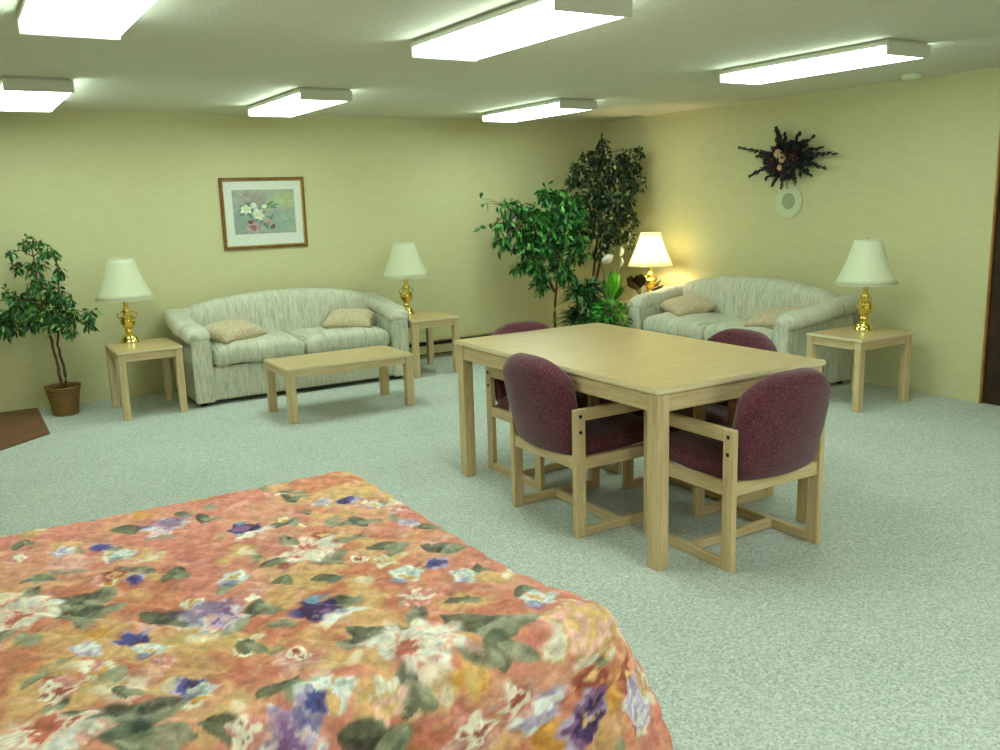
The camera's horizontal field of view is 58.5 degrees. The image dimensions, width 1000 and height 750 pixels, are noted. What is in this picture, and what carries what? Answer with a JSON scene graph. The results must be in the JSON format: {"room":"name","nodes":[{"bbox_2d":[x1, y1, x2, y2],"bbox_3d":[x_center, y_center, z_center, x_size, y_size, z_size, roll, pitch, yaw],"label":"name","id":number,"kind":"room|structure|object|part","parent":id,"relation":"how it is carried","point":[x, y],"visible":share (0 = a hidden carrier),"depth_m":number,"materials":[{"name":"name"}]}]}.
{"room":"lounge","nodes":[
{"label":"lounge","id":0,"kind":"room"},
{"bbox_2d":[0,110,602,411],"bbox_3d":[-1.939,-1.070,7.591,7.217,2.195,0.100,-8,13,-31],"label":"wall","id":1,"kind":"structure","parent":0,"point":[95,187],"depth_m":7.35,"materials":[{"name":"paint"}]},
{"bbox_2d":[218,177,307,249],"bbox_3d":[-1.965,-1.352,7.448,0.712,0.582,0.026,-8,13,-31],"label":"framed picture","id":2,"kind":"object","parent":1,"relation":"attached to","point":[256,212],"visible":1,"depth_m":7.44,"materials":[{"name":"paper"}]},
{"bbox_2d":[231,189,295,234],"bbox_3d":[-1.965,-1.364,7.450,0.522,0.360,0.001,-8,13,-31],"label":"print","id":3,"kind":"object","parent":2,"relation":"attached to","point":[270,210],"depth_m":7.45},
{"bbox_2d":[409,331,493,356],"bbox_3d":[-0.533,-0.268,8.517,1.258,0.180,0.066,-8,13,-31],"label":"baseboard heater","id":4,"kind":"object","parent":1,"relation":"attached to","point":[443,345],"visible":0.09,"depth_m":8.48,"materials":[{"name":"beige metal"}]},
{"bbox_3d":[-0.521,-0.260,8.498,1.250,0.080,0.012,-8,13,-31],"label":"panel","id":5,"kind":"part","parent":4,"relation":"part of","materials":[{"name":"beige metal"}]},
{"bbox_2d":[0,354,999,749],"bbox_3d":[0.506,0.748,3.966,7.217,0.100,9.288,-8,13,-31],"label":"floor","id":6,"kind":"structure","parent":0,"point":[883,632],"depth_m":3.95,"materials":[{"name":"carpet"}]},
{"bbox_2d":[0,408,49,450],"bbox_3d":[-3.562,0.527,5.394,1.568,0.014,2.319,-8,13,-31],"label":"floor mat","id":7,"kind":"object","parent":6,"relation":"on","point":[17,427],"visible":1,"depth_m":6.15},
{"bbox_2d":[0,233,102,416],"bbox_3d":[-3.308,-0.352,6.423,0.921,1.323,0.364,-2,11,-1],"label":"potted ficus","id":8,"kind":"object","parent":6,"relation":"on","point":[63,398],"visible":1,"depth_m":6.38,"materials":[{"name":"green plant"}]},
{"bbox_2d":[44,382,80,416],"bbox_3d":[-3.202,0.182,6.561,0.248,0.215,0.246,-8,13,-31],"label":"pot","id":9,"kind":"object","parent":8,"relation":"attached to","point":[63,398],"depth_m":6.49,"materials":[{"name":"wicker"}]},
{"bbox_2d":[104,337,187,420],"bbox_3d":[-2.620,0.015,6.608,0.450,0.490,0.557,-8,13,-31],"label":"end table","id":10,"kind":"object","parent":6,"relation":"on","point":[163,348],"visible":1,"depth_m":6.47,"materials":[{"name":"brown wood"}]},
{"bbox_3d":[-2.915,0.012,6.718,0.050,0.470,0.050,-8,13,-31],"label":"leg","id":11,"kind":"part","parent":10,"relation":"part of","materials":[{"name":"brown wood"}]},
{"bbox_3d":[-2.655,0.087,6.303,0.050,0.470,0.050,-8,13,-31],"label":"leg","id":12,"kind":"part","parent":10,"relation":"part of","materials":[{"name":"brown wood"}]},
{"bbox_2d":[95,257,154,343],"bbox_3d":[-2.784,-0.557,6.631,0.416,0.632,0.416,-8,13,-31],"label":"table lamp","id":13,"kind":"object","parent":10,"relation":"on","point":[122,281],"visible":1,"depth_m":6.50,"materials":[{"name":"white fabric"}]},
{"bbox_3d":[-2.788,-0.711,6.600,0.412,0.297,0.412,-8,13,-31],"label":"lamp shade","id":14,"kind":"part","parent":13,"relation":"part of","materials":[{"name":"white fabric"}]},
{"bbox_3d":[-2.584,-0.037,6.916,0.050,0.470,0.050,-8,13,-31],"label":"leg","id":15,"kind":"part","parent":10,"relation":"part of","materials":[{"name":"brown wood"}]},
{"bbox_3d":[-2.325,0.038,6.502,0.050,0.470,0.050,-8,13,-31],"label":"leg","id":16,"kind":"part","parent":10,"relation":"part of","materials":[{"name":"brown wood"}]},
{"bbox_2d":[162,288,408,405],"bbox_3d":[-1.702,-0.295,7.304,1.880,0.773,0.747,-8,13,-31],"label":"sofa","id":17,"kind":"object","parent":6,"relation":"on","point":[293,319],"visible":0.88,"depth_m":7.12,"materials":[{"name":"fabric"}]},
{"bbox_3d":[-2.389,-0.089,6.918,0.131,0.500,0.715,-8,13,-31],"label":"arm","id":18,"kind":"part","parent":17,"relation":"part of","materials":[{"name":"fabric"}]},
{"bbox_3d":[-2.199,-0.019,6.617,0.143,0.470,0.024,-8,13,-31],"label":"arm panel","id":19,"kind":"part","parent":17,"relation":"part of","materials":[{"name":"fabric"}]},
{"bbox_2d":[204,319,267,343],"bbox_3d":[-2.080,-0.336,6.944,0.342,0.172,0.408,6,14,34],"label":"throw pillow","id":20,"kind":"object","parent":17,"relation":"on","point":[231,330],"visible":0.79,"depth_m":6.84,"materials":[{"name":"beige fabric"}]},
{"bbox_2d":[209,331,304,366],"bbox_3d":[-1.966,-0.225,7.046,0.726,0.193,0.572,-8,13,-31],"label":"seat cushion","id":21,"kind":"object","parent":17,"relation":"on","point":[251,352],"depth_m":6.82,"materials":[{"name":"fabric"}]},
{"bbox_3d":[-1.824,-0.441,7.471,1.670,0.543,0.249,-8,13,-31],"label":"backrest","id":22,"kind":"part","parent":17,"relation":"part of","materials":[{"name":"fabric"}]},
{"bbox_2d":[289,325,389,353],"bbox_3d":[-1.345,-0.318,7.419,0.726,0.193,0.572,-8,13,-31],"label":"seat cushion","id":23,"kind":"object","parent":17,"relation":"on","point":[314,338],"depth_m":7.20,"materials":[{"name":"fabric"}]},
{"bbox_2d":[321,308,374,328],"bbox_3d":[-1.262,-0.462,7.458,0.409,0.170,0.342,-2,11,-1],"label":"throw pillow","id":24,"kind":"object","parent":17,"relation":"on","point":[343,317],"visible":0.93,"depth_m":7.33,"materials":[{"name":"beige fabric"}]},
{"bbox_3d":[-1.015,-0.293,7.741,0.131,0.500,0.715,-8,13,-31],"label":"arm","id":25,"kind":"part","parent":17,"relation":"part of","materials":[{"name":"fabric"}]},
{"bbox_3d":[-0.825,-0.224,7.441,0.143,0.470,0.024,-8,13,-31],"label":"arm panel","id":26,"kind":"part","parent":17,"relation":"part of","materials":[{"name":"fabric"}]},
{"bbox_2d":[263,345,414,423],"bbox_3d":[-1.160,0.052,6.485,0.954,0.380,0.516,-8,13,-31],"label":"coffee table","id":27,"kind":"object","parent":6,"relation":"on","point":[291,368],"visible":1,"depth_m":6.39,"materials":[{"name":"brown wood"}]},
{"bbox_3d":[-1.653,0.084,6.449,0.058,0.362,0.058,-8,13,-31],"label":"leg","id":28,"kind":"part","parent":27,"relation":"part of","materials":[{"name":"brown wood"}]},
{"bbox_3d":[-1.419,0.151,6.075,0.058,0.362,0.058,-8,13,-31],"label":"leg","id":29,"kind":"part","parent":27,"relation":"part of","materials":[{"name":"brown wood"}]},
{"bbox_3d":[-0.901,-0.029,6.899,0.058,0.362,0.058,-8,13,-31],"label":"leg","id":30,"kind":"part","parent":27,"relation":"part of","materials":[{"name":"brown wood"}]},
{"bbox_3d":[-0.666,0.039,6.526,0.058,0.362,0.058,-8,13,-31],"label":"leg","id":31,"kind":"part","parent":27,"relation":"part of","materials":[{"name":"brown wood"}]},
{"bbox_2d":[408,310,459,377],"bbox_3d":[-0.674,-0.279,7.798,0.450,0.490,0.557,-8,13,-31],"label":"end table","id":32,"kind":"object","parent":6,"relation":"on","point":[428,319],"visible":0.66,"depth_m":7.61,"materials":[{"name":"brown wood"}]},
{"bbox_2d":[382,242,428,314],"bbox_3d":[-0.827,-0.848,7.804,0.416,0.632,0.416,-8,13,-31],"label":"table lamp","id":33,"kind":"object","parent":32,"relation":"on","point":[404,262],"visible":0.98,"depth_m":7.67,"materials":[{"name":"white fabric"}]},
{"bbox_3d":[-0.832,-1.002,7.774,0.412,0.297,0.412,-8,13,-31],"label":"lamp shade","id":34,"kind":"part","parent":33,"relation":"part of","materials":[{"name":"white fabric"}]},
{"bbox_3d":[-0.709,-0.207,7.494,0.050,0.470,0.050,-8,13,-31],"label":"leg","id":35,"kind":"part","parent":32,"relation":"part of","materials":[{"name":"brown wood"}]},
{"bbox_3d":[-0.638,-0.331,8.106,0.050,0.470,0.050,-8,13,-31],"label":"leg","id":36,"kind":"part","parent":32,"relation":"part of","materials":[{"name":"brown wood"}]},
{"bbox_3d":[-0.379,-0.257,7.691,0.050,0.470,0.050,-8,13,-31],"label":"leg","id":37,"kind":"part","parent":32,"relation":"part of","materials":[{"name":"brown wood"}]},
{"bbox_2d":[473,181,592,327],"bbox_3d":[0.326,-0.972,8.264,1.094,1.610,0.498,-1,11,5],"label":"ficus tree","id":38,"kind":"object","parent":6,"relation":"on","point":[550,226],"visible":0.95,"depth_m":8.14,"materials":[{"name":"green plant"}]},
{"bbox_2d":[485,321,621,490],"bbox_3d":[0.257,0.127,4.847,0.535,0.789,0.630,-8,13,-31],"label":"dining chair","id":39,"kind":"object","parent":6,"relation":"on","point":[495,385],"visible":0.3,"depth_m":4.84,"materials":[{"name":"brown wood"}]},
{"bbox_3d":[-0.047,0.237,4.889,0.028,0.575,0.055,-8,13,-31],"label":"leg","id":40,"kind":"part","parent":39,"relation":"part of","materials":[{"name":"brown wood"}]},
{"bbox_3d":[0.068,0.015,4.643,0.028,0.052,0.410,-8,13,-31],"label":"armrest","id":41,"kind":"part","parent":39,"relation":"part of","materials":[{"name":"brown wood"}]},
{"bbox_3d":[0.074,0.228,4.685,0.028,0.055,0.410,-8,13,-31],"label":"rail","id":42,"kind":"part","parent":39,"relation":"part of","materials":[{"name":"brown wood"}]},
{"bbox_3d":[0.138,-0.077,4.995,0.475,0.439,0.196,-8,13,-31],"label":"backrest","id":43,"kind":"part","parent":39,"relation":"part of","materials":[{"name":"fabric"}]},
{"bbox_3d":[0.197,0.307,4.499,0.028,0.575,0.055,-8,13,-31],"label":"leg","id":44,"kind":"part","parent":39,"relation":"part of","materials":[{"name":"brown wood"}]},
{"bbox_3d":[0.299,0.146,4.782,0.468,0.123,0.470,-8,13,-31],"label":"seat","id":45,"kind":"part","parent":39,"relation":"part of","materials":[{"name":"fabric"}]},
{"bbox_3d":[0.624,0.243,4.755,0.028,0.575,0.055,-8,13,-31],"label":"leg","id":46,"kind":"part","parent":39,"relation":"part of","materials":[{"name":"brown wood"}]},
{"bbox_2d":[503,353,643,538],"bbox_3d":[0.359,0.263,4.146,0.630,0.789,0.535,-8,13,-31],"label":"dining chair","id":47,"kind":"object","parent":6,"relation":"on","point":[546,420],"visible":0.88,"depth_m":3.94,"materials":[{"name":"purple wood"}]},
{"bbox_3d":[0.080,0.353,4.286,0.055,0.575,0.028,-8,13,-31],"label":"leg","id":48,"kind":"part","parent":47,"relation":"part of","materials":[{"name":"brown wood"}]},
{"bbox_3d":[0.170,0.119,4.001,0.196,0.439,0.475,-8,13,-31],"label":"backrest","id":49,"kind":"part","parent":47,"relation":"part of","materials":[{"name":"fabric"}]},
{"bbox_3d":[0.205,0.347,4.064,0.024,0.055,0.474,-8,13,-31],"label":"rail","id":50,"kind":"part","parent":47,"relation":"part of","materials":[{"name":"brown wood"}]},
{"bbox_3d":[0.343,0.428,3.866,0.055,0.575,0.028,-8,13,-31],"label":"leg","id":51,"kind":"part","parent":47,"relation":"part of","materials":[{"name":"brown wood"}]},
{"bbox_3d":[0.475,0.294,4.524,0.055,0.575,0.028,-8,13,-31],"label":"leg","id":52,"kind":"part","parent":47,"relation":"part of","materials":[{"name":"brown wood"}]},
{"bbox_3d":[0.533,0.143,3.933,0.410,0.052,0.028,-8,13,-31],"label":"armrest","id":53,"kind":"part","parent":47,"relation":"part of","materials":[{"name":"brown wood"}]},
{"bbox_3d":[0.427,0.260,4.188,0.470,0.123,0.468,-8,13,-31],"label":"seat","id":54,"kind":"part","parent":47,"relation":"part of","materials":[{"name":"fabric"}]},
{"bbox_3d":[0.539,0.355,3.976,0.410,0.055,0.028,-8,13,-31],"label":"rail","id":55,"kind":"part","parent":47,"relation":"part of","materials":[{"name":"brown wood"}]},
{"bbox_2d":[551,276,617,326],"bbox_3d":[0.801,-0.517,8.109,0.726,0.749,0.628,-8,13,-31],"label":"palm plant","id":56,"kind":"object","parent":6,"relation":"on","point":[588,300],"visible":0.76,"depth_m":8.01,"materials":[{"name":"green plant"}]},
{"bbox_3d":[0.799,-0.476,8.114,0.251,0.577,0.151,-8,13,-31],"label":"stem","id":57,"kind":"part","parent":56,"relation":"part of","materials":[{"name":"green plant"}]},
{"bbox_2d":[564,134,647,324],"bbox_3d":[1.014,-1.279,8.592,0.802,2.044,0.454,0,11,9],"label":"ficus tree","id":58,"kind":"object","parent":6,"relation":"on","point":[607,171],"visible":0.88,"depth_m":8.47,"materials":[{"name":"green plant"}]},
{"bbox_2d":[584,299,632,327],"bbox_3d":[0.952,-0.394,7.947,0.365,0.563,0.578,-8,13,-31],"label":"houseplant","id":59,"kind":"object","parent":6,"relation":"on","point":[613,319],"visible":0.49,"depth_m":7.82,"materials":[{"name":"green plant"}]},
{"bbox_3d":[0.965,-0.491,7.940,0.283,0.303,0.439,-8,13,-31],"label":"stem","id":60,"kind":"part","parent":59,"relation":"part of","materials":[{"name":"green plant"}]},
{"bbox_2d":[593,247,624,325],"bbox_3d":[1.031,-0.726,8.523,0.365,0.985,0.340,-12,15,-43],"label":"peace lily","id":61,"kind":"object","parent":6,"relation":"on","point":[614,290],"visible":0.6,"depth_m":8.44,"materials":[{"name":"green plant"}]},
{"bbox_2d":[607,300,629,315],"bbox_3d":[1.340,-0.438,8.298,0.557,0.490,0.450,-8,13,-31],"label":"end table","id":62,"kind":"object","parent":6,"relation":"on","point":[627,307],"visible":0.09,"depth_m":8.19,"materials":[{"name":"brown wood"}]},
{"bbox_2d":[626,274,663,293],"bbox_3d":[1.338,-0.827,8.337,0.418,0.258,0.207,-8,13,-31],"label":"arrangement","id":63,"kind":"object","parent":62,"relation":"on","point":[636,282],"visible":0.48,"depth_m":8.25,"materials":[{"name":"brown metal"}]},
{"bbox_2d":[628,232,672,291],"bbox_3d":[1.395,-1.009,8.284,0.416,0.632,0.416,-8,13,-31],"label":"table lamp","id":64,"kind":"object","parent":62,"relation":"on","point":[650,251],"visible":0.91,"depth_m":8.14,"materials":[{"name":"white fabric"}]},
{"bbox_3d":[1.390,-1.164,8.253,0.412,0.297,0.412,-8,13,-31],"label":"lamp shade","id":65,"kind":"part","parent":64,"relation":"part of","materials":[{"name":"white fabric"}]},
{"bbox_2d":[454,323,825,570],"bbox_3d":[0.595,0.237,4.367,0.966,0.740,1.609,-8,13,-31],"label":"dining table","id":66,"kind":"object","parent":6,"relation":"on","point":[657,373],"visible":0.88,"depth_m":3.90,"materials":[{"name":"brown wood"}]},
{"bbox_3d":[-0.179,0.190,4.783,0.062,0.716,0.062,-8,13,-31],"label":"leg","id":67,"kind":"part","parent":66,"relation":"part of","materials":[{"name":"brown wood"}]},
{"bbox_3d":[0.620,0.420,3.507,0.062,0.716,0.062,-8,13,-31],"label":"leg","id":68,"kind":"part","parent":66,"relation":"part of","materials":[{"name":"brown wood"}]},
{"bbox_3d":[1.369,0.308,3.956,0.062,0.716,0.062,-8,13,-31],"label":"leg","id":69,"kind":"part","parent":66,"relation":"part of","materials":[{"name":"brown wood"}]},
{"bbox_2d":[623,328,776,516],"bbox_3d":[1.019,0.190,4.415,0.630,0.789,0.535,-8,13,-31],"label":"dining chair","id":70,"kind":"object","parent":6,"relation":"on","point":[716,412],"visible":0.26,"depth_m":4.33,"materials":[{"name":"brown wood"}]},
{"bbox_3d":[0.646,0.294,4.499,0.055,0.575,0.028,-8,13,-31],"label":"leg","id":71,"kind":"part","parent":70,"relation":"part of","materials":[{"name":"brown wood"}]},
{"bbox_3d":[0.951,0.207,4.375,0.470,0.123,0.468,-8,13,-31],"label":"seat","id":72,"kind":"part","parent":70,"relation":"part of","materials":[{"name":"fabric"}]},
{"bbox_3d":[0.909,0.369,4.079,0.055,0.575,0.028,-8,13,-31],"label":"leg","id":73,"kind":"part","parent":70,"relation":"part of","materials":[{"name":"brown wood"}]},
{"bbox_3d":[1.198,-0.009,4.491,0.196,0.439,0.475,-8,13,-31],"label":"backrest","id":74,"kind":"part","parent":70,"relation":"part of","materials":[{"name":"fabric"}]},
{"bbox_3d":[1.305,0.310,4.316,0.055,0.575,0.028,-8,13,-31],"label":"leg","id":75,"kind":"part","parent":70,"relation":"part of","materials":[{"name":"brown wood"}]},
{"bbox_2d":[643,367,830,572],"bbox_3d":[1.010,0.327,3.729,0.535,0.789,0.630,-8,13,-31],"label":"dining chair","id":76,"kind":"object","parent":6,"relation":"on","point":[773,434],"visible":0.96,"depth_m":3.50,"materials":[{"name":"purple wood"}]},
{"bbox_3d":[0.648,0.420,3.863,0.028,0.575,0.055,-8,13,-31],"label":"leg","id":77,"kind":"part","parent":76,"relation":"part of","materials":[{"name":"brown wood"}]},
{"bbox_3d":[0.769,0.411,3.659,0.028,0.055,0.410,-8,13,-31],"label":"rail","id":78,"kind":"part","parent":76,"relation":"part of","materials":[{"name":"brown wood"}]},
{"bbox_3d":[0.763,0.199,3.617,0.028,0.052,0.410,-8,13,-31],"label":"armrest","id":79,"kind":"part","parent":76,"relation":"part of","materials":[{"name":"brown wood"}]},
{"bbox_3d":[0.968,0.322,3.798,0.468,0.123,0.470,-8,13,-31],"label":"seat","id":80,"kind":"part","parent":76,"relation":"part of","materials":[{"name":"fabric"}]},
{"bbox_3d":[0.892,0.490,3.473,0.028,0.575,0.055,-8,13,-31],"label":"leg","id":81,"kind":"part","parent":76,"relation":"part of","materials":[{"name":"brown wood"}]},
{"bbox_3d":[1.075,0.356,4.119,0.028,0.575,0.055,-8,13,-31],"label":"leg","id":82,"kind":"part","parent":76,"relation":"part of","materials":[{"name":"brown wood"}]},
{"bbox_3d":[1.108,0.415,3.588,0.474,0.055,0.024,-8,13,-31],"label":"rail","id":83,"kind":"part","parent":76,"relation":"part of","materials":[{"name":"brown wood"}]},
{"bbox_3d":[1.118,0.188,3.514,0.475,0.439,0.196,-8,13,-31],"label":"backrest","id":84,"kind":"part","parent":76,"relation":"part of","materials":[{"name":"fabric"}]},
{"bbox_3d":[1.320,0.426,3.729,0.028,0.575,0.055,-8,13,-31],"label":"leg","id":85,"kind":"part","parent":76,"relation":"part of","materials":[{"name":"brown wood"}]},
{"bbox_2d":[629,275,857,383],"bbox_3d":[1.903,-0.398,7.286,0.747,0.773,1.880,-8,13,-31],"label":"sofa","id":86,"kind":"object","parent":6,"relation":"on","point":[737,298],"visible":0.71,"depth_m":7.07,"materials":[{"name":"fabric"}]},
{"bbox_3d":[1.180,-0.356,7.804,0.024,0.470,0.143,-8,13,-31],"label":"arm panel","id":87,"kind":"part","parent":86,"relation":"part of","materials":[{"name":"fabric"}]},
{"bbox_3d":[1.488,-0.416,7.986,0.715,0.500,0.131,-8,13,-31],"label":"arm","id":88,"kind":"part","parent":86,"relation":"part of","materials":[{"name":"fabric"}]},
{"bbox_2d":[660,294,716,315],"bbox_3d":[1.607,-0.592,7.680,0.362,0.179,0.429,-4,11,-12],"label":"throw pillow","id":89,"kind":"object","parent":86,"relation":"on","point":[687,304],"visible":0.97,"depth_m":7.53,"materials":[{"name":"beige fabric"}]},
{"bbox_2d":[643,311,738,339],"bbox_3d":[1.638,-0.432,7.549,0.572,0.193,0.726,-8,13,-31],"label":"seat cushion","id":90,"kind":"object","parent":86,"relation":"on","point":[691,325],"depth_m":7.37,"materials":[{"name":"fabric"}]},
{"bbox_2d":[704,318,772,341],"bbox_3d":[2.021,-0.322,6.938,0.572,0.193,0.726,-8,13,-31],"label":"seat cushion","id":91,"kind":"object","parent":86,"relation":"on","point":[710,329],"depth_m":6.94,"materials":[{"name":"fabric"}]},
{"bbox_3d":[2.092,-0.540,7.379,0.249,0.543,1.670,-8,13,-31],"label":"backrest","id":92,"kind":"part","parent":86,"relation":"part of","materials":[{"name":"fabric"}]},
{"bbox_2d":[744,307,801,328],"bbox_3d":[2.112,-0.424,6.761,0.362,0.174,0.391,-12,15,-42],"label":"throw pillow","id":93,"kind":"object","parent":86,"relation":"on","point":[766,318],"visible":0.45,"depth_m":6.71,"materials":[{"name":"beige fabric"}]},
{"bbox_3d":[2.027,-0.112,6.451,0.024,0.470,0.143,-8,13,-31],"label":"arm panel","id":94,"kind":"part","parent":86,"relation":"part of","materials":[{"name":"fabric"}]},
{"bbox_3d":[2.336,-0.173,6.633,0.715,0.500,0.131,-8,13,-31],"label":"arm","id":95,"kind":"part","parent":86,"relation":"part of","materials":[{"name":"fabric"}]},
{"bbox_2d":[806,325,912,412],"bbox_3d":[2.484,-0.055,6.199,0.557,0.490,0.450,-8,13,-31],"label":"end table","id":96,"kind":"object","parent":6,"relation":"on","point":[858,342],"visible":0.8,"depth_m":6.06,"materials":[{"name":"brown wood"}]},
{"bbox_3d":[2.172,-0.043,6.237,0.050,0.470,0.050,-8,13,-31],"label":"leg","id":97,"kind":"part","parent":96,"relation":"part of","materials":[{"name":"brown wood"}]},
{"bbox_3d":[2.593,-0.106,6.490,0.050,0.470,0.050,-8,13,-31],"label":"leg","id":98,"kind":"part","parent":96,"relation":"part of","materials":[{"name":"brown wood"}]},
{"bbox_3d":[2.376,0.015,5.912,0.050,0.470,0.050,-8,13,-31],"label":"leg","id":99,"kind":"part","parent":96,"relation":"part of","materials":[{"name":"brown wood"}]},
{"bbox_2d":[834,239,898,330],"bbox_3d":[2.533,-0.625,6.177,0.416,0.632,0.416,-8,13,-31],"label":"table lamp","id":100,"kind":"object","parent":96,"relation":"on","point":[867,264],"visible":1,"depth_m":6.04,"materials":[{"name":"white fabric"}]},
{"bbox_3d":[2.528,-0.779,6.146,0.412,0.297,0.412,-8,13,-31],"label":"lamp shade","id":101,"kind":"part","parent":100,"relation":"part of","materials":[{"name":"white fabric"}]},
{"bbox_3d":[2.797,-0.048,6.165,0.050,0.470,0.050,-8,13,-31],"label":"leg","id":102,"kind":"part","parent":96,"relation":"part of","materials":[{"name":"brown wood"}]},
{"bbox_3d":[-1.077,0.615,2.047,2.120,1.000,1.385,-8,13,-31],"label":"bed","id":103,"kind":"object","parent":6,"relation":"on","visible":0},
{"bbox_2d":[0,471,672,749],"bbox_3d":[-0.949,0.789,2.175,2.310,0.526,1.677,-8,13,-31],"label":"bedspread","id":104,"kind":"object","parent":103,"relation":"on","point":[326,611],"visible":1,"depth_m":1.98,"materials":[{"name":"fabric"}]},
{"bbox_2d":[0,0,999,121],"bbox_3d":[0.439,-1.502,3.519,7.217,0.100,9.288,-8,13,-31],"label":"ceiling","id":105,"kind":"structure","parent":0,"point":[179,56],"depth_m":4.58,"materials":[{"name":"white paint"}]},
{"bbox_2d":[0,76,74,111],"bbox_3d":[-2.834,-1.683,5.382,0.353,0.079,1.160,-8,13,-31],"label":"ceiling light","id":106,"kind":"object","parent":105,"relation":"attached to","point":[17,93],"visible":1,"depth_m":4.99,"materials":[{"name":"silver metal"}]},
{"bbox_2d":[17,0,155,39],"bbox_3d":[-1.331,-1.236,2.907,0.353,0.079,1.160,-8,13,-31],"label":"ceiling light","id":107,"kind":"object","parent":105,"relation":"attached to","point":[89,19],"visible":1,"depth_m":3.07,"materials":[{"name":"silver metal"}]},
{"bbox_2d":[247,87,352,116],"bbox_3d":[-1.417,-1.892,6.220,0.353,0.079,1.160,-8,13,-31],"label":"ceiling light","id":108,"kind":"object","parent":105,"relation":"attached to","point":[302,100],"visible":1,"depth_m":5.94,"materials":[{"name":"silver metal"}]},
{"bbox_2d":[411,0,632,61],"bbox_3d":[0.042,-1.440,3.724,0.353,0.079,1.160,-8,13,-31],"label":"ceiling light","id":109,"kind":"object","parent":105,"relation":"attached to","point":[522,23],"visible":1,"depth_m":3.54,"materials":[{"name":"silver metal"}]},
{"bbox_2d":[482,98,596,122],"bbox_3d":[0.298,-2.157,7.295,0.353,0.079,1.160,-8,13,-31],"label":"ceiling light","id":110,"kind":"object","parent":105,"relation":"attached to","point":[559,106],"visible":1,"depth_m":7.06,"materials":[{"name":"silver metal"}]},
{"bbox_2d":[483,103,586,121],"bbox_3d":[0.298,-2.142,7.297,0.345,0.041,1.130,-8,13,-31],"label":"diffuser","id":111,"kind":"object","parent":110,"relation":"attached to","point":[534,110],"depth_m":7.17,"materials":[{"name":"white plastic"}]},
{"bbox_2d":[719,38,930,84],"bbox_3d":[1.782,-1.750,5.027,0.353,0.079,1.160,-8,13,-31],"label":"ceiling light","id":112,"kind":"object","parent":105,"relation":"attached to","point":[885,51],"visible":1,"depth_m":4.84,"materials":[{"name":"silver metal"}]},
{"bbox_2d":[901,73,922,80],"bbox_3d":[2.745,-1.983,5.946,0.136,0.037,0.136,-8,13,-31],"label":"smoke detector","id":113,"kind":"object","parent":105,"relation":"attached to","point":[912,76],"visible":1,"depth_m":5.90,"materials":[{"name":"white plastic"}]},
{"bbox_2d":[602,67,999,402],"bbox_3d":[3.500,-0.828,5.557,0.100,2.195,9.088,-8,13,-31],"label":"wall","id":114,"kind":"structure","parent":0,"point":[914,168],"depth_m":6.68,"materials":[{"name":"paint"}]},
{"bbox_2d":[737,126,838,189],"bbox_3d":[2.273,-1.740,7.137,0.123,0.508,1.032,-8,13,-31],"label":"dried flower spray","id":115,"kind":"object","parent":114,"relation":"attached to","point":[772,159],"visible":1,"depth_m":7.11,"materials":[{"name":"black plant"}]},
{"bbox_3d":[2.283,-1.742,7.145,0.066,0.471,1.000,-8,13,-31],"label":"stem","id":116,"kind":"part","parent":115,"relation":"part of","materials":[{"name":"black plant"}]},
{"bbox_2d":[776,184,801,217],"bbox_3d":[2.340,-1.409,7.234,0.008,0.266,0.266,-8,13,-31],"label":"wall plate","id":117,"kind":"object","parent":114,"relation":"attached to","point":[789,199],"visible":0.98,"depth_m":7.23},
{"bbox_2d":[979,131,999,402],"bbox_3d":[3.490,-0.733,5.504,0.020,2.030,0.940,-8,13,-31],"label":"trim","id":118,"kind":"structure","parent":114,"relation":"attached to","point":[998,157],"depth_m":5.91,"materials":[{"name":"beige wood"}]},
{"bbox_2d":[982,184,999,405],"bbox_3d":[3.486,-0.723,5.508,0.108,2.002,0.904,-8,13,-31],"label":"door","id":119,"kind":"structure","parent":114,"relation":"in","point":[991,391],"depth_m":5.96,"materials":[{"name":"brown wood"}]}
]}

